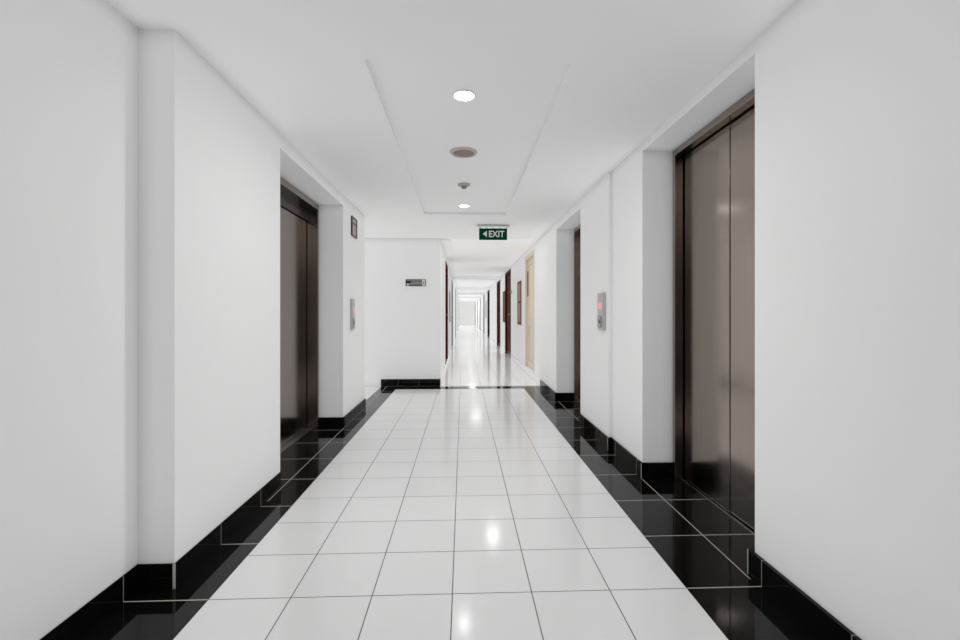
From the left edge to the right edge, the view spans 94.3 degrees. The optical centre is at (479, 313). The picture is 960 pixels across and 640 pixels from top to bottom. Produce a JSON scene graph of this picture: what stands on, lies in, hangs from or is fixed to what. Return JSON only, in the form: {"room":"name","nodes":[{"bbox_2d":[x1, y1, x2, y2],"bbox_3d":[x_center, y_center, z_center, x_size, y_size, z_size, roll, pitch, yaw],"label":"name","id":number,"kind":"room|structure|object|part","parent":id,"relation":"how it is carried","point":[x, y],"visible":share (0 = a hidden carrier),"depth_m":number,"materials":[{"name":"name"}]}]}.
{"room":"lobby","nodes":[
{"label":"lobby","id":0,"kind":"room"},
{"bbox_2d":[0,0,364,639],"bbox_3d":[-2.660,-0.143,2.709,2.890,2.400,4.517,0,0,-2],"label":"wall","id":1,"kind":"structure","parent":0,"point":[140,189],"depth_m":1.65,"materials":[{"name":"white paint"}]},
{"bbox_2d":[40,398,365,639],"bbox_3d":[-1.323,1.009,2.766,0.237,0.096,4.529,0,0,-2],"label":"baseboard","id":2,"kind":"structure","parent":1,"relation":"attached to","point":[165,575],"depth_m":1.71,"materials":[{"name":"black tile"}]},
{"bbox_2d":[280,177,318,452],"bbox_3d":[-1.530,0.029,3.403,0.138,2.056,1.414,0,0,-2],"label":"elevator","id":3,"kind":"object","parent":1,"relation":"attached to","point":[299,215],"visible":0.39,"depth_m":3.87,"materials":[{"name":"brown metal"}]},
{"bbox_3d":[-1.582,0.106,3.734,0.016,1.885,0.658,0,0,-2],"label":"door panel","id":4,"kind":"part","parent":3,"relation":"part of","materials":[{"name":"brown metal"}]},
{"bbox_3d":[-1.545,1.055,3.402,0.072,0.004,1.354,0,0,-2],"label":"sill","id":5,"kind":"part","parent":3,"relation":"part of","materials":[{"name":"silver metal"}]},
{"bbox_2d":[350,299,354,329],"bbox_3d":[-1.268,0.009,4.435,0.031,0.305,0.110,0,0,-2],"label":"panel","id":6,"kind":"object","parent":1,"relation":"attached to","point":[352,301],"visible":1,"depth_m":4.38,"materials":[{"name":"grey metal"}]},
{"bbox_2d":[351,216,356,238],"bbox_3d":[-1.276,-0.871,4.515,0.014,0.195,0.210,0,0,-2],"label":"framed notice","id":7,"kind":"object","parent":1,"relation":"attached to","point":[353,220],"visible":1,"depth_m":4.48,"materials":[{"name":"grey"}]},
{"bbox_2d":[365,238,458,385],"bbox_3d":[-3.091,-0.143,24.160,3.666,2.400,35.480,0,0,-2],"label":"wall","id":8,"kind":"structure","parent":0,"point":[405,325],"depth_m":6.48,"materials":[{"name":"white paint"}]},
{"bbox_2d":[381,379,439,385],"bbox_3d":[-1.008,1.007,6.490,0.860,0.100,0.032,0,0,-2],"label":"baseboard","id":9,"kind":"structure","parent":8,"relation":"attached to","point":[384,382],"depth_m":6.47,"materials":[{"name":"black tile"}]},
{"bbox_2d":[406,279,425,285],"bbox_3d":[-0.936,-0.448,6.483,0.292,0.096,0.012,0,0,-2],"label":"direction sign","id":10,"kind":"object","parent":8,"relation":"attached to","point":[409,282],"visible":1,"depth_m":6.48,"materials":[{"name":"black"}]},
{"bbox_2d":[407,280,421,284],"bbox_3d":[-0.951,-0.454,6.478,0.222,0.068,0.002,0,0,-2],"label":"print","id":11,"kind":"object","parent":10,"relation":"attached to","point":[409,282],"depth_m":6.48,"materials":[{"name":"grey"}]},
{"bbox_2d":[445,261,447,363],"bbox_3d":[-0.697,-0.014,8.980,0.097,1.962,1.024,0,0,-2],"label":"door","id":12,"kind":"structure","parent":8,"relation":"in","point":[446,266],"depth_m":9.43,"materials":[{"name":"red wood"}]},
{"bbox_2d":[440,239,452,259],"bbox_3d":[-0.573,-1.107,7.751,0.154,0.072,2.465,0,0,-2],"label":"trim","id":13,"kind":"structure","parent":8,"relation":"attached to","point":[445,243],"depth_m":7.34,"materials":[{"name":"white paint"}]},
{"bbox_2d":[440,324,459,385],"bbox_3d":[-1.266,1.010,24.239,0.028,0.095,35.460,0,0,-2],"label":"baseboard","id":14,"kind":"structure","parent":8,"relation":"attached to","point":[443,372],"depth_m":8.80,"materials":[{"name":"white tile"}]},
{"bbox_2d":[449,291,450,321],"bbox_3d":[-0.750,-0.163,11.104,0.016,0.760,0.750,0,0,-2],"label":"picture frame","id":15,"kind":"object","parent":8,"relation":"attached to","point":[449,291],"visible":1,"depth_m":10.73,"materials":[{"name":"grey paint"}]},
{"bbox_2d":[452,281,452,346],"bbox_3d":[-0.872,0.036,13.567,0.097,2.042,1.244,0,0,-2],"label":"door","id":16,"kind":"structure","parent":8,"relation":"in","point":[452,281],"depth_m":14.12,"materials":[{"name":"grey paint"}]},
{"bbox_2d":[447,260,460,301],"bbox_3d":[-1.260,-1.112,25.471,0.134,0.062,33.000,0,0,-2],"label":"trim","id":17,"kind":"structure","parent":8,"relation":"attached to","point":[450,262],"depth_m":11.76,"materials":[{"name":"white paint"}]},
{"bbox_2d":[455,290,455,336],"bbox_3d":[-1.088,0.026,19.223,0.097,2.062,1.324,0,0,-2],"label":"door","id":18,"kind":"structure","parent":8,"relation":"in","point":[455,290],"depth_m":19.82,"materials":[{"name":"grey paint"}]},
{"bbox_2d":[457,293,483,294],"bbox_3d":[-0.534,-1.111,24.347,1.499,0.165,0.300,0,0,-2],"label":"trim","id":19,"kind":"structure","parent":8,"relation":"attached to","point":[457,293],"depth_m":24.20,"materials":[{"name":"white paint"}]},
{"bbox_2d":[455,287,489,288],"bbox_3d":[-0.321,-1.111,18.751,1.499,0.165,0.300,0,0,-2],"label":"trim","id":20,"kind":"structure","parent":8,"relation":"attached to","point":[458,287],"depth_m":18.60,"materials":[{"name":"white paint"}]},
{"bbox_2d":[452,276,500,278],"bbox_3d":[-0.111,-1.111,13.255,1.499,0.165,0.300,0,0,-2],"label":"trim","id":21,"kind":"structure","parent":8,"relation":"attached to","point":[456,277],"depth_m":13.11,"materials":[{"name":"white paint"}]},
{"bbox_2d":[79,325,819,639],"bbox_3d":[-1.990,1.057,19.338,5.500,0.001,45.200,0,0,-2],"label":"floor","id":22,"kind":"structure","parent":0,"point":[478,504],"depth_m":2.01,"materials":[{"name":"white tile"}]},
{"bbox_2d":[105,0,797,301],"bbox_3d":[-1.106,-1.218,18.471,7.200,0.250,47.000,0,0,-2],"label":"ceiling","id":23,"kind":"structure","parent":0,"point":[566,91],"depth_m":2.14,"materials":[{"name":"white paint"}]},
{"bbox_2d":[450,147,476,157],"bbox_3d":[-0.114,-1.112,3.083,0.192,0.012,0.192,0,0,-2],"label":"ceiling speaker","id":24,"kind":"object","parent":23,"relation":"attached to","point":[459,152],"visible":1,"depth_m":3.06,"materials":[{"name":"beige"}]},
{"bbox_2d":[453,150,473,156],"bbox_3d":[-0.114,-1.110,3.083,0.145,0.008,0.145,0,0,-2],"label":"grille","id":25,"kind":"object","parent":24,"relation":"attached to","point":[456,153],"depth_m":3.08,"materials":[{"name":"beige metal"}]},
{"bbox_2d":[452,89,475,101],"bbox_3d":[-0.081,-1.113,2.279,0.121,0.011,0.121,0,0,-2],"label":"recessed light","id":26,"kind":"object","parent":23,"relation":"in","point":[464,95],"visible":1,"depth_m":2.26,"materials":[{"name":"white plastic"}]},
{"bbox_2d":[454,91,473,100],"bbox_3d":[-0.081,-1.111,2.279,0.101,0.008,0.101,0,0,-2],"label":"diffuser","id":27,"kind":"object","parent":26,"relation":"attached to","point":[458,95],"depth_m":2.27,"materials":[{"name":"white plastic"}]},
{"bbox_2d":[458,204,469,207],"bbox_3d":[-0.166,-1.113,4.617,0.121,0.011,0.121,0,0,-2],"label":"recessed light","id":28,"kind":"object","parent":23,"relation":"in","point":[460,205],"visible":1,"depth_m":4.59,"materials":[{"name":"white plastic"}]},
{"bbox_2d":[458,182,470,188],"bbox_3d":[-0.138,-1.098,3.856,0.112,0.040,0.112,0,0,-2],"label":"smoke detector","id":29,"kind":"object","parent":23,"relation":"attached to","point":[463,185],"visible":1,"depth_m":3.83,"materials":[{"name":"grey plastic"}]},
{"bbox_2d":[476,225,509,239],"bbox_3d":[0.162,-1.002,5.510,0.410,0.183,0.090,0,0,-2],"label":"exit sign","id":30,"kind":"object","parent":23,"relation":"hanging from","point":[489,232],"visible":1,"depth_m":5.50,"materials":[{"name":"green plastic"}]},
{"bbox_3d":[0.162,-0.981,5.510,0.347,0.141,0.012,0,0,-2],"label":"panel","id":31,"kind":"part","parent":30,"relation":"part of","materials":[{"name":"green plastic"}]},
{"bbox_3d":[0.162,-1.079,5.510,0.410,0.029,0.090,0,0,-2],"label":"ceiling plate","id":32,"kind":"part","parent":30,"relation":"part of","materials":[{"name":"white plastic"}]},
{"bbox_2d":[459,302,474,324],"bbox_3d":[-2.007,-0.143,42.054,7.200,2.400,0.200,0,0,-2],"label":"door frame","id":33,"kind":"structure","parent":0,"point":[459,302],"depth_m":41.98,"materials":[{"name":"white paint"}]},
{"bbox_2d":[460,303,473,324],"bbox_3d":[-1.203,0.037,41.960,1.320,2.040,0.050,0,0,-2],"label":"door","id":34,"kind":"structure","parent":33,"relation":"in","point":[466,309],"depth_m":41.94,"materials":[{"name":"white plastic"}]},
{"bbox_2d":[475,0,959,639],"bbox_3d":[1.349,-0.143,21.342,2.075,2.400,41.450,0,0,-2],"label":"wall","id":35,"kind":"structure","parent":0,"point":[857,102],"depth_m":1.41,"materials":[{"name":"white paint"}]},
{"bbox_2d":[480,298,480,327],"bbox_3d":[0.027,0.026,29.272,0.097,2.062,1.324,0,0,-2],"label":"door","id":36,"kind":"structure","parent":35,"relation":"in","point":[480,298],"depth_m":28.61,"materials":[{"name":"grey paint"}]},
{"bbox_2d":[483,294,484,332],"bbox_3d":[0.231,0.026,23.926,0.097,2.062,1.424,0,0,-2],"label":"door","id":37,"kind":"structure","parent":35,"relation":"in","point":[484,294],"depth_m":23.70,"materials":[{"name":"grey paint"}]},
{"bbox_2d":[487,290,489,336],"bbox_3d":[0.399,0.026,19.529,0.097,2.062,1.424,0,0,-2],"label":"door","id":38,"kind":"structure","parent":35,"relation":"in","point":[488,291],"depth_m":20.17,"materials":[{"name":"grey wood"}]},
{"bbox_2d":[497,280,499,346],"bbox_3d":[0.609,0.021,14.028,0.097,2.072,1.234,0,0,-2],"label":"door","id":39,"kind":"structure","parent":35,"relation":"in","point":[498,282],"depth_m":14.55,"materials":[{"name":"red wood"}]},
{"bbox_2d":[503,291,504,321],"bbox_3d":[0.653,-0.180,12.154,0.016,0.835,0.560,0,0,-2],"label":"picture frame","id":40,"kind":"object","parent":35,"relation":"attached to","point":[504,291],"visible":0.92,"depth_m":11.90,"materials":[{"name":"red wood"}]},
{"bbox_2d":[505,269,510,355],"bbox_3d":[0.720,0.001,11.136,0.097,2.112,1.324,0,0,-2],"label":"door","id":41,"kind":"structure","parent":35,"relation":"in","point":[508,273],"depth_m":11.35,"materials":[{"name":"brown wood"}]},
{"bbox_2d":[517,281,520,324],"bbox_3d":[0.781,-0.205,8.826,0.016,0.855,0.520,0,0,-2],"label":"picture frame","id":42,"kind":"object","parent":35,"relation":"attached to","point":[519,282],"visible":1,"depth_m":8.79,"materials":[{"name":"red wood"}]},
{"bbox_3d":[0.784,-0.413,8.826,0.010,0.340,0.420,0,0,-2],"label":"pane","id":43,"kind":"part","parent":42,"relation":"part of","materials":[{"name":"brown"}]},
{"bbox_3d":[0.784,-0.015,8.826,0.010,0.375,0.420,0,0,-2],"label":"pane","id":44,"kind":"part","parent":42,"relation":"part of","materials":[{"name":"brown"}]},
{"bbox_2d":[525,250,533,372],"bbox_3d":[0.867,-0.038,7.529,0.078,1.950,1.000,0,0,-2],"label":"door","id":45,"kind":"structure","parent":35,"relation":"in","point":[529,259],"depth_m":7.81,"materials":[{"name":"beige wood"}]},
{"bbox_2d":[574,226,579,400],"bbox_3d":[1.218,0.024,4.824,0.133,2.066,1.093,0,0,-2],"label":"elevator","id":46,"kind":"object","parent":35,"relation":"attached to","point":[577,230],"visible":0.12,"depth_m":5.34,"materials":[{"name":"brown metal"}]},
{"bbox_2d":[597,293,605,329],"bbox_3d":[0.976,-0.017,3.585,0.031,0.297,0.150,0,0,-2],"label":"panel","id":47,"kind":"object","parent":35,"relation":"attached to","point":[601,297],"visible":1,"depth_m":3.54,"materials":[{"name":"grey metal"}]},
{"bbox_3d":[0.966,0.067,3.590,0.002,0.095,0.120,0,0,-2],"label":"button plate","id":48,"kind":"part","parent":47,"relation":"part of","materials":[{"name":"grey metal"}]},
{"bbox_2d":[476,325,861,639],"bbox_3d":[0.423,1.007,21.307,0.248,0.100,41.450,0,0,-2],"label":"baseboard","id":49,"kind":"structure","parent":35,"relation":"attached to","point":[813,616],"depth_m":1.70,"materials":[{"name":"black tile"}]},
{"bbox_2d":[673,89,754,534],"bbox_3d":[1.319,0.009,2.329,0.123,2.096,1.062,0,0,-2],"label":"elevator","id":50,"kind":"object","parent":35,"relation":"attached to","point":[714,169],"visible":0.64,"depth_m":2.44,"materials":[{"name":"brown metal"}]},
{"bbox_3d":[1.312,0.027,2.579,0.016,2.044,0.470,0,0,-2],"label":"door panel","id":51,"kind":"part","parent":50,"relation":"part of","materials":[{"name":"brown metal"}]},
{"bbox_3d":[1.305,1.056,2.329,0.009,0.003,1.002,0,0,-2],"label":"sill","id":52,"kind":"part","parent":50,"relation":"part of","materials":[{"name":"silver metal"}]},
{"bbox_3d":[1.335,0.027,2.090,0.015,2.040,0.503,0,0,-2],"label":"door panel","id":53,"kind":"part","parent":50,"relation":"part of","materials":[{"name":"brown metal"}]}
]}

